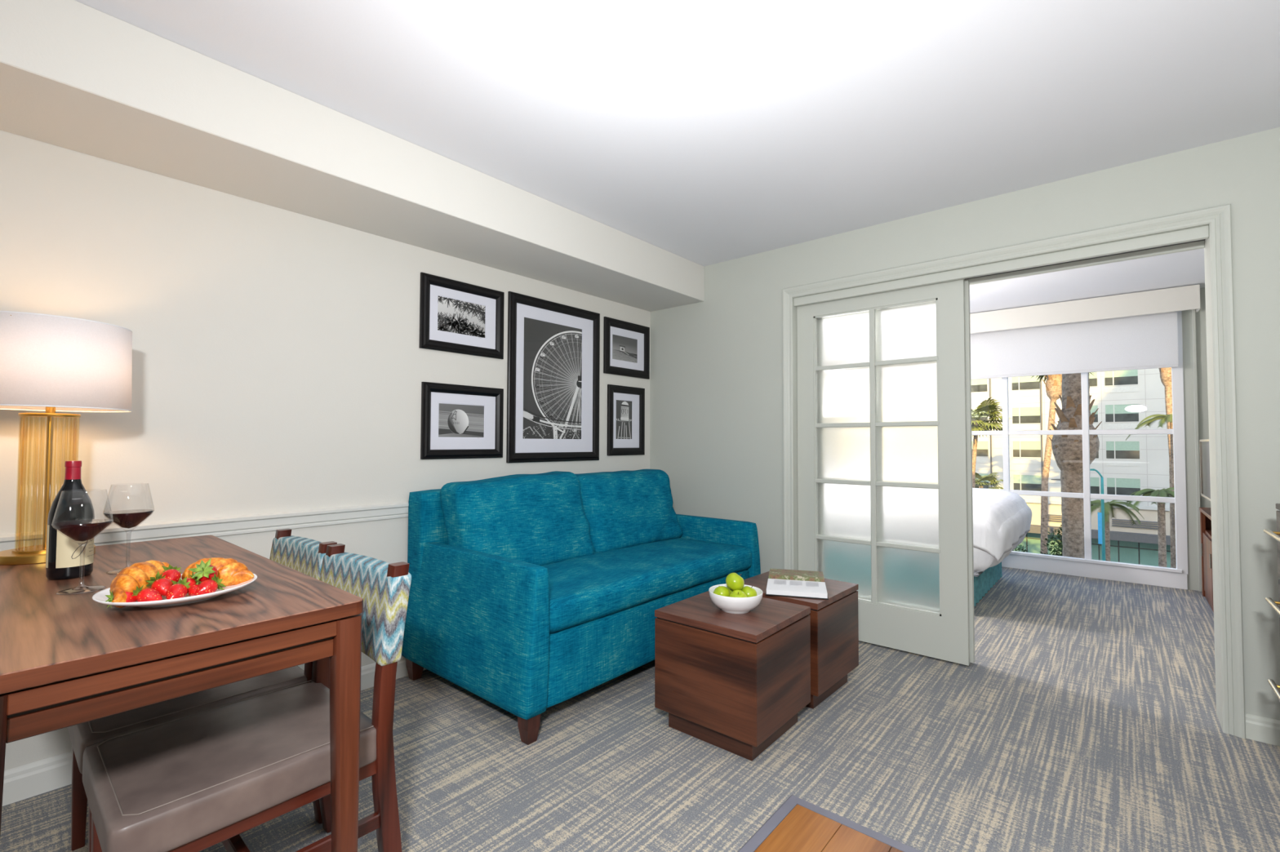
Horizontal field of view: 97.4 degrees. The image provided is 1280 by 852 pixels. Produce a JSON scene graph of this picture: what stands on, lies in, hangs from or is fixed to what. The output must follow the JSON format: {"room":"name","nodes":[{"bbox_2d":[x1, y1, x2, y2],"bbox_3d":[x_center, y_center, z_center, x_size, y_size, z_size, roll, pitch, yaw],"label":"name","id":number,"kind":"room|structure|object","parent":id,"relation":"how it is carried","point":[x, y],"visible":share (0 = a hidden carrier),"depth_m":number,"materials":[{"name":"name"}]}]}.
{"room":"hotel room","nodes":[
{"label":"hotel room","id":0,"kind":"room"},
{"bbox_2d":[0,129,650,771],"bbox_3d":[-1.883,0.013,2.197,0.120,2.472,6.275,-1,-2,41],"label":"wall","id":1,"kind":"structure","parent":0,"point":[279,365],"depth_m":2.34,"materials":[{"name":"white paint"}]},
{"bbox_2d":[0,502,408,551],"bbox_3d":[-1.859,0.404,2.098,0.032,0.077,5.973,-1,-2,41],"label":"trim","id":2,"kind":"structure","parent":1,"relation":"attached to","point":[244,524],"depth_m":2.31,"materials":[{"name":"white paint"}]},
{"bbox_2d":[2,656,426,806],"bbox_3d":[-1.868,1.192,2.080,0.016,0.107,5.973,-1,-2,41],"label":"baseboard","id":3,"kind":"structure","parent":1,"relation":"attached to","point":[21,783],"depth_m":1.90,"materials":[{"name":"white paint"}]},
{"bbox_2d":[418,271,504,359],"bbox_3d":[-0.981,-0.604,3.150,0.025,0.400,0.520,-1,-2,41],"label":"framed photograph","id":4,"kind":"object","parent":1,"relation":"attached to","point":[456,317],"visible":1,"depth_m":3.13,"materials":[{"name":"black wood"}]},
{"bbox_2d":[437,296,485,337],"bbox_3d":[-0.995,-0.607,3.148,0.002,0.187,0.297,-1,-2,41],"label":"print","id":5,"kind":"object","parent":4,"relation":"attached to","point":[457,316],"depth_m":3.14},
{"bbox_2d":[420,382,503,459],"bbox_3d":[-0.977,-0.023,3.140,0.025,0.407,0.507,-1,-2,41],"label":"framed photograph","id":6,"kind":"object","parent":1,"relation":"attached to","point":[458,421],"visible":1,"depth_m":3.13,"materials":[{"name":"black wood"}]},
{"bbox_2d":[438,403,484,437],"bbox_3d":[-0.993,-0.028,3.136,0.001,0.181,0.282,-1,-2,41],"label":"print","id":7,"kind":"object","parent":6,"relation":"attached to","point":[455,420],"depth_m":3.13},
{"bbox_2d":[506,291,599,462],"bbox_3d":[-0.536,-0.286,3.658,0.025,1.031,0.770,-1,-2,41],"label":"framed photograph","id":8,"kind":"object","parent":1,"relation":"attached to","point":[553,364],"visible":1,"depth_m":3.63,"materials":[{"name":"black wood"}]},
{"bbox_2d":[523,317,582,439],"bbox_3d":[-0.558,-0.292,3.648,0.002,0.751,0.490,-1,-2,41],"label":"print","id":9,"kind":"object","parent":8,"relation":"attached to","point":[553,348],"depth_m":3.64},
{"bbox_2d":[607,384,644,455],"bbox_3d":[-0.095,-0.039,4.165,0.025,0.509,0.399,-1,-2,41],"label":"framed photograph","id":10,"kind":"object","parent":1,"relation":"attached to","point":[625,405],"visible":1,"depth_m":4.16,"materials":[{"name":"black wood"}]},
{"bbox_2d":[616,400,631,439],"bbox_3d":[-0.118,-0.046,4.154,0.001,0.284,0.175,-1,-2,41],"label":"print","id":11,"kind":"object","parent":10,"relation":"attached to","point":[624,407],"depth_m":4.15},
{"bbox_2d":[603,316,649,379],"bbox_3d":[-0.088,-0.572,4.186,0.025,0.404,0.496,-1,-2,41],"label":"framed photograph","id":12,"kind":"object","parent":1,"relation":"attached to","point":[626,345],"visible":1,"depth_m":4.17,"materials":[{"name":"black wood"}]},
{"bbox_2d":[612,334,637,363],"bbox_3d":[-0.111,-0.572,4.176,0.001,0.179,0.273,-1,-2,41],"label":"print","id":13,"kind":"object","parent":12,"relation":"attached to","point":[624,347],"depth_m":4.17},
{"bbox_2d":[0,0,704,311],"bbox_3d":[-1.673,-1.101,1.986,0.510,0.256,5.973,-1,-2,41],"label":"soffit","id":14,"kind":"structure","parent":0,"point":[75,75],"depth_m":2.10,"materials":[{"name":"white paint"}]},
{"bbox_2d":[0,566,1279,851],"bbox_3d":[0.381,1.317,2.211,4.450,0.120,9.312,-1,-2,41],"label":"floor","id":15,"kind":"structure","parent":0,"point":[1083,718],"depth_m":2.10,"materials":[{"name":"carpet"}]},
{"bbox_2d":[0,535,363,851],"bbox_3d":[-1.335,0.815,1.484,1.355,0.830,0.603,-1,-2,41],"label":"dining table","id":16,"kind":"object","parent":15,"relation":"on","point":[67,660],"visible":0.93,"depth_m":1.15,"materials":[{"name":"brown wood"}]},
{"bbox_2d":[0,311,132,565],"bbox_3d":[-1.827,0.044,1.740,0.373,0.723,0.373,-1,-2,41],"label":"table lamp","id":17,"kind":"object","parent":16,"relation":"on","point":[49,363],"visible":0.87,"depth_m":1.66,"materials":[{"name":"white fabric"}]},
{"bbox_2d":[45,460,94,580],"bbox_3d":[-1.508,0.245,1.492,0.089,0.307,0.089,-1,-2,41],"label":"wine bottle","id":18,"kind":"object","parent":16,"relation":"on","point":[64,557],"visible":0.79,"depth_m":1.47,"materials":[{"name":"black glass"}]},
{"bbox_2d":[51,489,113,595],"bbox_3d":[-1.342,0.275,1.355,0.107,0.240,0.107,-1,-2,41],"label":"wine glass","id":19,"kind":"object","parent":16,"relation":"on","point":[80,531],"visible":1,"depth_m":1.34,"materials":[{"name":"clear glass"}]},
{"bbox_2d":[51,489,113,544],"bbox_3d":[-1.342,0.219,1.356,0.107,0.128,0.107,-1,-2,41],"label":"bowl","id":20,"kind":"object","parent":19,"relation":"on","point":[80,531],"depth_m":1.33,"materials":[{"name":"clear glass"}]},
{"bbox_2d":[102,483,155,573],"bbox_3d":[-1.417,0.281,1.559,0.107,0.240,0.107,-1,-2,41],"label":"wine glass","id":21,"kind":"object","parent":16,"relation":"on","point":[126,519],"visible":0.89,"depth_m":1.54,"materials":[{"name":"clear glass"}]},
{"bbox_2d":[102,483,155,530],"bbox_3d":[-1.417,0.225,1.560,0.107,0.128,0.107,-1,-2,41],"label":"bowl","id":22,"kind":"object","parent":21,"relation":"on","point":[126,519],"depth_m":1.54,"materials":[{"name":"clear glass"}]},
{"bbox_2d":[92,573,257,608],"bbox_3d":[-1.056,0.380,1.292,0.275,0.029,0.293,-1,-2,41],"label":"oval plate","id":23,"kind":"object","parent":16,"relation":"on","point":[100,597],"visible":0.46,"depth_m":1.22,"materials":[{"name":"ceramic"}]},
{"bbox_2d":[104,590,137,608],"bbox_3d":[-1.086,0.359,1.184,0.043,0.042,0.059,-1,-2,35],"label":"strawberry","id":24,"kind":"object","parent":23,"relation":"on","point":[129,598],"visible":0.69,"depth_m":1.18,"materials":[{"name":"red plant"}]},
{"bbox_2d":[109,560,181,608],"bbox_3d":[-1.124,0.348,1.267,0.077,0.081,0.252,1,-2,-13],"label":"croissant","id":25,"kind":"object","parent":23,"relation":"on","point":[127,580],"visible":0.55,"depth_m":1.22,"materials":[{"name":"orange food"}]},
{"bbox_2d":[131,585,162,602],"bbox_3d":[-1.048,0.360,1.198,0.059,0.043,0.037,0,-2,-7],"label":"strawberry","id":26,"kind":"object","parent":23,"relation":"on","point":[147,594],"visible":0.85,"depth_m":1.19,"materials":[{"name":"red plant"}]},
{"bbox_2d":[145,571,172,596],"bbox_3d":[-1.050,0.345,1.237,0.057,0.054,0.044,0,-2,16],"label":"strawberry","id":27,"kind":"object","parent":23,"relation":"on","point":[161,584],"visible":0.67,"depth_m":1.23,"materials":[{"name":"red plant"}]},
{"bbox_2d":[161,564,181,585],"bbox_3d":[-1.065,0.339,1.278,0.037,0.046,0.064,1,-2,-34],"label":"strawberry","id":28,"kind":"object","parent":23,"relation":"on","point":[173,573],"visible":0.57,"depth_m":1.27,"materials":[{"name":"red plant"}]},
{"bbox_2d":[165,576,190,599],"bbox_3d":[-1.010,0.357,1.228,0.041,0.049,0.062,1,-2,-17],"label":"strawberry","id":29,"kind":"object","parent":23,"relation":"on","point":[180,590],"visible":0.77,"depth_m":1.22,"materials":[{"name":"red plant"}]},
{"bbox_2d":[177,572,201,593],"bbox_3d":[-1.020,0.351,1.266,0.040,0.050,0.055,-1,-2,23],"label":"strawberry","id":30,"kind":"object","parent":23,"relation":"on","point":[193,581],"visible":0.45,"depth_m":1.27,"materials":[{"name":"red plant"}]},
{"bbox_2d":[187,582,198,596],"bbox_3d":[-0.998,0.364,1.258,0.046,0.032,0.029,-1,-2,45],"label":"strawberry","id":31,"kind":"object","parent":23,"relation":"on","point":[192,589],"visible":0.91,"depth_m":1.25,"materials":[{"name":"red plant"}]},
{"bbox_2d":[187,559,217,582],"bbox_3d":[-1.000,0.333,1.294,0.053,0.061,0.067,1,-2,-22],"label":"strawberry","id":32,"kind":"object","parent":23,"relation":"on","point":[203,571],"visible":0.79,"depth_m":1.28,"materials":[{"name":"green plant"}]},
{"bbox_2d":[195,573,226,595],"bbox_3d":[-0.971,0.359,1.269,0.042,0.047,0.064,0,-2,12],"label":"strawberry","id":33,"kind":"object","parent":23,"relation":"on","point":[209,586],"visible":0.88,"depth_m":1.26,"materials":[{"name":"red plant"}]},
{"bbox_2d":[181,557,253,586],"bbox_3d":[-1.030,0.354,1.362,0.182,0.070,0.072,0,-2,5],"label":"croissant","id":34,"kind":"object","parent":23,"relation":"on","point":[233,572],"visible":0.58,"depth_m":1.35,"materials":[{"name":"orange food"}]},
{"bbox_2d":[66,528,337,851],"bbox_3d":[-1.322,0.804,1.725,0.462,0.866,0.596,-1,-2,41],"label":"dining chair","id":35,"kind":"object","parent":15,"relation":"on","point":[305,556],"visible":0.27,"depth_m":1.63,"materials":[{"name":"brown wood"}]},
{"bbox_2d":[82,543,411,851],"bbox_3d":[-0.964,0.796,1.417,0.462,0.866,0.596,-1,-2,41],"label":"dining chair","id":36,"kind":"object","parent":15,"relation":"on","point":[198,782],"visible":0.79,"depth_m":1.33,"materials":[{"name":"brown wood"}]},
{"bbox_2d":[401,469,760,745],"bbox_3d":[-0.213,0.776,3.208,1.036,1.016,1.855,-1,-2,41],"label":"sofa","id":37,"kind":"object","parent":15,"relation":"on","point":[529,594],"visible":0.98,"depth_m":2.71,"materials":[{"name":"teal fabric"}]},
{"bbox_2d":[440,471,594,566],"bbox_3d":[-0.629,0.504,3.017,0.363,0.486,0.804,-1,-2,41],"label":"cushion","id":38,"kind":"object","parent":37,"relation":"on","point":[540,519],"depth_m":2.88,"materials":[{"name":"teal fabric"}]},
{"bbox_2d":[575,469,682,552],"bbox_3d":[-0.089,0.530,3.639,0.359,0.468,0.836,-1,-2,41],"label":"cushion","id":39,"kind":"object","parent":37,"relation":"on","point":[623,509],"depth_m":3.49,"materials":[{"name":"teal fabric"}]},
{"bbox_2d":[542,537,751,633],"bbox_3d":[-0.102,0.799,3.111,0.742,0.159,1.624,-1,-2,41],"label":"seat cushion","id":40,"kind":"object","parent":37,"relation":"on","point":[597,586],"depth_m":2.85,"materials":[{"name":"teal fabric"}]},
{"bbox_2d":[654,591,810,761],"bbox_3d":[0.397,1.019,2.385,0.478,0.486,0.478,-1,-2,40],"label":"table","id":41,"kind":"object","parent":15,"relation":"on","point":[735,684],"visible":0.87,"depth_m":2.21,"materials":[{"name":"brown wood"}]},
{"bbox_2d":[708,583,763,613],"bbox_3d":[0.404,0.736,2.377,0.226,0.080,0.226,-1,-2,41],"label":"fruit bowl","id":42,"kind":"object","parent":41,"relation":"on","point":[726,604],"visible":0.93,"depth_m":2.29,"materials":[{"name":"ceramic"}]},
{"bbox_2d":[713,586,730,596],"bbox_3d":[0.347,0.716,2.389,0.073,0.070,0.073,-1,-2,41],"label":"apple","id":43,"kind":"object","parent":42,"relation":"in","point":[723,591],"visible":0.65,"depth_m":2.37,"materials":[{"name":"green food"}]},
{"bbox_2d":[725,573,744,591],"bbox_3d":[0.402,0.660,2.382,0.079,0.076,0.078,-1,-2,41],"label":"apple","id":44,"kind":"object","parent":42,"relation":"in","point":[734,581],"visible":0.94,"depth_m":2.35,"materials":[{"name":"green food"}]},
{"bbox_2d":[728,590,746,597],"bbox_3d":[0.406,0.715,2.329,0.074,0.069,0.073,-1,-2,41],"label":"apple","id":45,"kind":"object","parent":42,"relation":"in","point":[736,593],"visible":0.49,"depth_m":2.31,"materials":[{"name":"green food"}]},
{"bbox_2d":[741,586,757,597],"bbox_3d":[0.461,0.716,2.390,0.074,0.069,0.073,-1,-2,41],"label":"apple","id":46,"kind":"object","parent":42,"relation":"in","point":[749,592],"visible":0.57,"depth_m":2.36,"materials":[{"name":"green food"}]},
{"bbox_2d":[743,571,858,709],"bbox_3d":[0.761,1.034,2.796,0.473,0.484,0.473,-1,-2,42],"label":"table","id":47,"kind":"object","parent":15,"relation":"on","point":[834,626],"visible":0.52,"depth_m":2.61,"materials":[{"name":"brown wood"}]},
{"bbox_2d":[765,568,828,599],"bbox_3d":[0.775,0.774,2.790,0.278,0.032,0.456,0,-2,15],"label":"magazine","id":48,"kind":"object","parent":47,"relation":"on","point":[780,583],"visible":1,"depth_m":2.69,"materials":[{"name":"paper"}]},
{"bbox_2d":[972,488,1031,606],"bbox_3d":[1.922,0.719,5.185,2.649,1.238,1.617,-1,-2,41],"label":"bed","id":49,"kind":"object","parent":15,"relation":"on","point":[1002,519],"visible":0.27,"depth_m":4.02,"materials":[{"name":"fabric"}]},
{"bbox_2d":[1199,506,1213,613],"bbox_3d":[4.238,0.973,3.847,0.493,0.690,1.245,-1,-2,41],"label":"dresser","id":50,"kind":"object","parent":15,"relation":"on","point":[1205,513],"visible":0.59,"depth_m":4.27,"materials":[{"name":"brown wood"}]},
{"bbox_2d":[1199,439,1210,501],"bbox_3d":[4.106,0.360,3.891,0.260,0.537,0.934,-1,-2,41],"label":"television","id":51,"kind":"object","parent":50,"relation":"on","point":[1205,481],"visible":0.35,"depth_m":4.12,"materials":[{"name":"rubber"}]},
{"bbox_2d":[1262,503,1279,702],"bbox_3d":[2.047,0.747,1.361,0.556,0.980,1.274,-1,-2,41],"label":"chest","id":52,"kind":"object","parent":15,"relation":"on","point":[1276,535],"visible":1,"depth_m":1.97,"materials":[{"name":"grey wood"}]},
{"bbox_2d":[75,0,1279,313],"bbox_3d":[0.406,-1.273,2.307,4.450,0.120,9.362,-1,-2,41],"label":"ceiling","id":53,"kind":"structure","parent":0,"point":[702,132],"depth_m":2.04,"materials":[{"name":"white paint"}]},
{"bbox_2d":[754,804,902,851],"bbox_3d":[-0.232,1.175,-0.390,1.783,0.006,4.365,-1,-2,41],"label":"floor","id":54,"kind":"structure","parent":0,"point":[803,829],"depth_m":1.69,"materials":[{"name":"brown wood"}]},
{"bbox_2d":[737,795,920,851],"bbox_3d":[-0.234,1.176,-0.361,1.823,0.007,4.405,-1,-2,41],"label":"trim","id":55,"kind":"structure","parent":54,"relation":"on","point":[762,833],"depth_m":1.74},
{"bbox_2d":[649,127,1279,731],"bbox_3d":[1.565,0.055,3.236,3.750,2.472,0.202,-1,-2,41],"label":"wall","id":56,"kind":"structure","parent":0,"point":[716,362],"depth_m":3.00,"materials":[{"name":"grey paint"}]},
{"bbox_2d":[796,279,969,666],"bbox_3d":[1.395,0.242,3.340,0.958,2.078,0.036,-1,-2,41],"label":"door","id":57,"kind":"structure","parent":56,"relation":"in","point":[882,504],"depth_m":3.27,"materials":[{"name":"grey paint"}]},
{"bbox_2d":[964,279,974,663],"bbox_3d":[1.442,0.243,3.374,0.958,2.078,0.036,-1,-2,41],"label":"door","id":58,"kind":"structure","parent":56,"relation":"in","point":[971,559],"depth_m":3.06,"materials":[{"name":"grey paint"}]},
{"bbox_2d":[793,225,1208,306],"bbox_3d":[1.773,-0.816,3.091,1.895,0.051,0.186,-1,-2,41],"label":"sliding door track","id":59,"kind":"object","parent":56,"relation":"attached to","point":[1201,233],"depth_m":2.81,"materials":[{"name":"grey paint"}]},
{"bbox_2d":[782,204,1245,738],"bbox_3d":[1.693,0.187,2.972,2.023,2.192,0.024,-1,-2,41],"label":"trim","id":60,"kind":"structure","parent":56,"relation":"attached to","point":[1219,219],"depth_m":2.36,"materials":[{"name":"grey paint"}]},
{"bbox_2d":[964,239,1204,279],"bbox_3d":[1.774,-0.830,3.092,1.895,0.023,0.122,-1,-2,41],"label":"trim","id":61,"kind":"structure","parent":56,"relation":"attached to","point":[1202,239],"depth_m":2.77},
{"bbox_2d":[1204,254,1216,696],"bbox_3d":[1.841,0.193,3.144,2.023,2.192,0.024,-1,-2,41],"label":"trim","id":62,"kind":"structure","parent":56,"relation":"attached to","point":[1204,255],"depth_m":2.52,"materials":[{"name":"white paint"}]},
{"bbox_2d":[1244,713,1279,746],"bbox_3d":[1.490,1.239,3.119,3.750,0.096,0.016,-1,-2,41],"label":"baseboard","id":63,"kind":"structure","parent":56,"relation":"attached to","point":[1260,729],"depth_m":2.25,"materials":[{"name":"white paint"}]},
{"bbox_2d":[1001,287,1210,591],"bbox_3d":[3.378,0.134,5.726,4.250,2.472,0.235,-1,-2,41],"label":"wall","id":64,"kind":"structure","parent":0,"point":[1201,327],"depth_m":4.63,"materials":[{"name":"grey paint"}]},
{"bbox_2d":[970,311,1178,379],"bbox_3d":[3.272,-0.758,5.642,3.070,0.594,0.044,-1,-2,41],"label":"roller blind","id":65,"kind":"object","parent":64,"relation":"attached to","point":[1147,341],"visible":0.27,"depth_m":5.05,"materials":[{"name":"fabric"}]},
{"bbox_2d":[971,311,1188,574],"bbox_3d":[3.331,0.114,5.690,3.138,2.270,0.072,-1,-2,41],"label":"window","id":66,"kind":"structure","parent":64,"relation":"attached to","point":[1180,500],"depth_m":4.90,"materials":[{"name":"white paint"}]},
{"bbox_2d":[969,284,1200,333],"bbox_3d":[3.224,-1.000,5.631,3.378,0.194,0.173,-1,-2,41],"label":"valance","id":67,"kind":"object","parent":64,"relation":"attached to","point":[1187,297],"depth_m":4.91,"materials":[{"name":"white paint"}]},
{"label":"outside","id":68,"kind":"structure","parent":0,"visible":0},
{"bbox_3d":[36.531,12.540,65.158,150.000,0.200,133.000,-1,-2,41],"label":"ground","id":69,"kind":"structure","parent":68,"visible":0},
{"bbox_2d":[974,471,1003,489],"bbox_3d":[24.584,7.436,40.525,3.383,8.470,3.411,-1,-2,41],"label":"palm tree","id":70,"kind":"object","parent":69,"relation":"on","point":[993,480],"visible":0.29,"depth_m":40.06,"materials":[{"name":"green plant"}]},
{"bbox_2d":[971,397,1010,488],"bbox_3d":[21.870,4.865,36.334,3.910,13.348,3.972,-1,-2,41],"label":"palm tree","id":71,"kind":"object","parent":69,"relation":"on","point":[989,410],"visible":0.44,"depth_m":35.83,"materials":[{"name":"green plant"}]},
{"bbox_2d":[1013,544,1026,552],"bbox_3d":[21.422,9.032,32.212,2.467,4.776,2.363,0,-2,-9],"label":"shrub","id":72,"kind":"object","parent":69,"relation":"on","point":[1020,545],"visible":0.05,"depth_m":32.05,"materials":[{"name":"green plant"}]},
{"bbox_2d":[1040,524,1062,556],"bbox_3d":[22.904,8.201,30.172,2.553,6.325,2.694,-1,-2,41],"label":"shrub","id":73,"kind":"object","parent":69,"relation":"on","point":[1060,546],"visible":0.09,"depth_m":30.42,"materials":[{"name":"green plant"}]},
{"bbox_2d":[1031,372,1094,554],"bbox_3d":[25.067,2.977,33.808,4.429,16.997,4.363,-1,-2,41],"label":"palm tree","id":74,"kind":"object","parent":69,"relation":"on","point":[1053,384],"visible":0.37,"depth_m":33.97,"materials":[{"name":"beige plant"}]},
{"bbox_2d":[970,368,1170,568],"bbox_3d":[38.765,-0.479,54.285,56.000,25.200,15.200,-1,-2,41],"label":"office building","id":75,"kind":"structure","parent":69,"relation":"on","point":[1123,399],"depth_m":46.13,"materials":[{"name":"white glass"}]},
{"bbox_2d":[970,378,986,385],"bbox_3d":[31.413,-4.195,52.267,1.470,0.740,0.005,-1,-2,41],"label":"shade","id":76,"kind":"object","parent":75,"relation":"hanging from","point":[983,381],"depth_m":52.20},
{"bbox_2d":[971,408,986,417],"bbox_3d":[31.403,-1.206,52.178,1.470,0.740,0.005,-1,-2,41],"label":"shade","id":77,"kind":"object","parent":75,"relation":"hanging from","point":[972,409],"depth_m":52.22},
{"bbox_2d":[971,441,988,449],"bbox_3d":[31.393,1.783,52.090,1.470,0.740,0.005,-1,-2,41],"label":"shade","id":78,"kind":"object","parent":75,"relation":"hanging from","point":[980,445],"depth_m":51.91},
{"bbox_2d":[975,473,988,482],"bbox_3d":[31.383,4.771,52.002,1.470,0.740,0.005,-1,-2,41],"label":"shade","id":79,"kind":"object","parent":75,"relation":"hanging from","point":[981,474],"depth_m":51.80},
{"bbox_2d":[1011,377,1018,382],"bbox_3d":[33.608,-4.243,50.379,0.500,0.740,0.005,-1,-2,41],"label":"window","id":80,"kind":"structure","parent":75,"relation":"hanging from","point":[1014,380],"depth_m":50.38,"materials":[{"name":"beige glass"}]},
{"bbox_2d":[1012,408,1018,416],"bbox_3d":[33.598,-1.254,50.291,0.500,0.740,0.005,-1,-2,41],"label":"shade","id":81,"kind":"object","parent":75,"relation":"hanging from","point":[1015,411],"depth_m":50.30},
{"bbox_2d":[1013,441,1019,449],"bbox_3d":[33.588,1.734,50.203,0.500,0.740,0.005,-1,-2,41],"label":"shade","id":82,"kind":"object","parent":75,"relation":"hanging from","point":[1015,444],"depth_m":50.20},
{"bbox_2d":[1013,475,1020,483],"bbox_3d":[33.578,4.723,50.114,0.500,0.740,0.005,-1,-2,41],"label":"shade","id":83,"kind":"object","parent":75,"relation":"hanging from","point":[1016,478],"depth_m":50.11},
{"bbox_2d":[1019,407,1039,416],"bbox_3d":[34.398,-1.272,49.603,1.470,0.740,0.005,-1,-2,41],"label":"shade","id":84,"kind":"object","parent":75,"relation":"hanging from","point":[1024,411],"depth_m":49.61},
{"bbox_2d":[1019,375,1039,382],"bbox_3d":[34.408,-4.261,49.691,1.470,0.740,0.005,-1,-2,41],"label":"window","id":85,"kind":"structure","parent":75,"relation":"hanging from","point":[1023,379],"depth_m":49.70,"materials":[{"name":"beige glass"}]},
{"bbox_2d":[1020,441,1040,449],"bbox_3d":[34.388,1.717,49.515,1.470,0.740,0.005,-1,-2,41],"label":"shade","id":86,"kind":"object","parent":75,"relation":"hanging from","point":[1024,445],"depth_m":49.51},
{"bbox_2d":[1021,475,1041,484],"bbox_3d":[34.377,4.705,49.427,1.470,0.740,0.005,-1,-2,41],"label":"shade","id":87,"kind":"object","parent":75,"relation":"hanging from","point":[1025,479],"depth_m":49.41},
{"bbox_2d":[1088,372,1097,378],"bbox_3d":[37.364,-4.326,47.148,1.470,0.740,0.005,-1,-2,41],"label":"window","id":88,"kind":"structure","parent":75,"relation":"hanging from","point":[1091,376],"depth_m":46.81,"materials":[{"name":"beige glass"}]},
{"bbox_2d":[1090,405,1097,414],"bbox_3d":[37.354,-1.337,47.060,1.470,0.740,0.005,-1,-2,41],"label":"shade","id":89,"kind":"object","parent":75,"relation":"hanging from","point":[1094,408],"depth_m":46.72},
{"bbox_2d":[1089,477,1099,486],"bbox_3d":[37.334,4.640,46.884,1.470,0.740,0.005,-1,-2,41],"label":"shade","id":90,"kind":"object","parent":75,"relation":"hanging from","point":[1095,482],"depth_m":46.57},
{"bbox_2d":[1104,371,1112,377],"bbox_3d":[38.482,-4.350,46.187,0.500,0.740,0.005,-1,-2,41],"label":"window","id":91,"kind":"structure","parent":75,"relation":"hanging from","point":[1107,374],"depth_m":46.18,"materials":[{"name":"beige glass"}]},
{"bbox_2d":[1105,404,1113,413],"bbox_3d":[38.472,-1.362,46.099,0.500,0.740,0.005,-1,-2,41],"label":"shade","id":92,"kind":"object","parent":75,"relation":"hanging from","point":[1108,408],"depth_m":46.10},
{"bbox_2d":[1106,441,1114,450],"bbox_3d":[38.462,1.627,46.010,0.500,0.740,0.005,-1,-2,41],"label":"shade","id":93,"kind":"object","parent":75,"relation":"hanging from","point":[1109,445],"depth_m":46.01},
{"bbox_2d":[1106,478,1115,487],"bbox_3d":[38.452,4.616,45.922,0.500,0.740,0.005,-1,-2,41],"label":"shade","id":94,"kind":"object","parent":75,"relation":"hanging from","point":[1110,482],"depth_m":45.92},
{"bbox_2d":[1113,369,1137,377],"bbox_3d":[39.282,-4.368,45.499,1.470,0.740,0.005,-1,-2,41],"label":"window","id":95,"kind":"structure","parent":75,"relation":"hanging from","point":[1129,373],"depth_m":45.47,"materials":[{"name":"glass"}]},
{"bbox_2d":[1114,404,1138,413],"bbox_3d":[39.272,-1.379,45.411,1.470,0.740,0.005,-1,-2,41],"label":"shade","id":96,"kind":"object","parent":75,"relation":"hanging from","point":[1118,408],"depth_m":45.41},
{"bbox_2d":[1115,441,1139,450],"bbox_3d":[39.262,1.609,45.322,1.470,0.740,0.005,-1,-2,41],"label":"shade","id":97,"kind":"object","parent":75,"relation":"hanging from","point":[1119,446],"depth_m":45.32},
{"bbox_2d":[1115,478,1140,488],"bbox_3d":[39.252,4.598,45.234,1.470,0.740,0.005,-1,-2,41],"label":"shade","id":98,"kind":"object","parent":75,"relation":"hanging from","point":[1120,482],"depth_m":45.23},
{"bbox_2d":[1048,372,1102,559],"bbox_3d":[13.361,2.579,17.620,5.697,16.756,6.403,1,-2,-30],"label":"palm tree","id":99,"kind":"object","parent":69,"relation":"on","point":[1067,450],"visible":0.1,"depth_m":17.18,"materials":[{"name":"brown plant"}]},
{"bbox_2d":[1089,468,1103,494],"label":"street lamp","id":100,"kind":"object","parent":69,"relation":"on","point":[1091,469],"depth_m":26.99,"materials":[{"name":"teal metal"}]},
{"bbox_2d":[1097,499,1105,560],"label":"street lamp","id":101,"kind":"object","parent":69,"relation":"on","point":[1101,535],"depth_m":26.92,"materials":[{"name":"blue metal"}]},
{"bbox_2d":[1090,499,1143,561],"bbox_3d":[23.563,7.487,28.459,3.047,7.649,3.553,-1,-2,41],"label":"palm tree","id":102,"kind":"object","parent":69,"relation":"on","point":[1095,504],"visible":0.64,"depth_m":28.25,"materials":[{"name":"green plant"}]},
{"bbox_2d":[1126,487,1174,567],"bbox_3d":[23.058,6.963,24.878,2.953,8.482,2.446,0,-2,-3],"label":"palm tree","id":103,"kind":"object","parent":69,"relation":"on","point":[1145,492],"visible":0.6,"depth_m":24.77,"materials":[{"name":"green plant"}]},
{"bbox_2d":[1125,413,1176,568],"bbox_3d":[24.896,5.332,26.079,3.486,11.826,3.091,-1,-2,41],"label":"palm tree","id":104,"kind":"object","parent":69,"relation":"on","point":[1165,418],"visible":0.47,"depth_m":26.07,"materials":[{"name":"green plant"}]},
{"bbox_2d":[1159,367,1173,568],"bbox_3d":[27.356,2.550,29.039,4.223,17.581,3.923,-1,-2,41],"label":"palm tree","id":105,"kind":"object","parent":69,"relation":"on","point":[1165,373],"visible":0.15,"depth_m":29.07,"materials":[{"name":"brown plant"}]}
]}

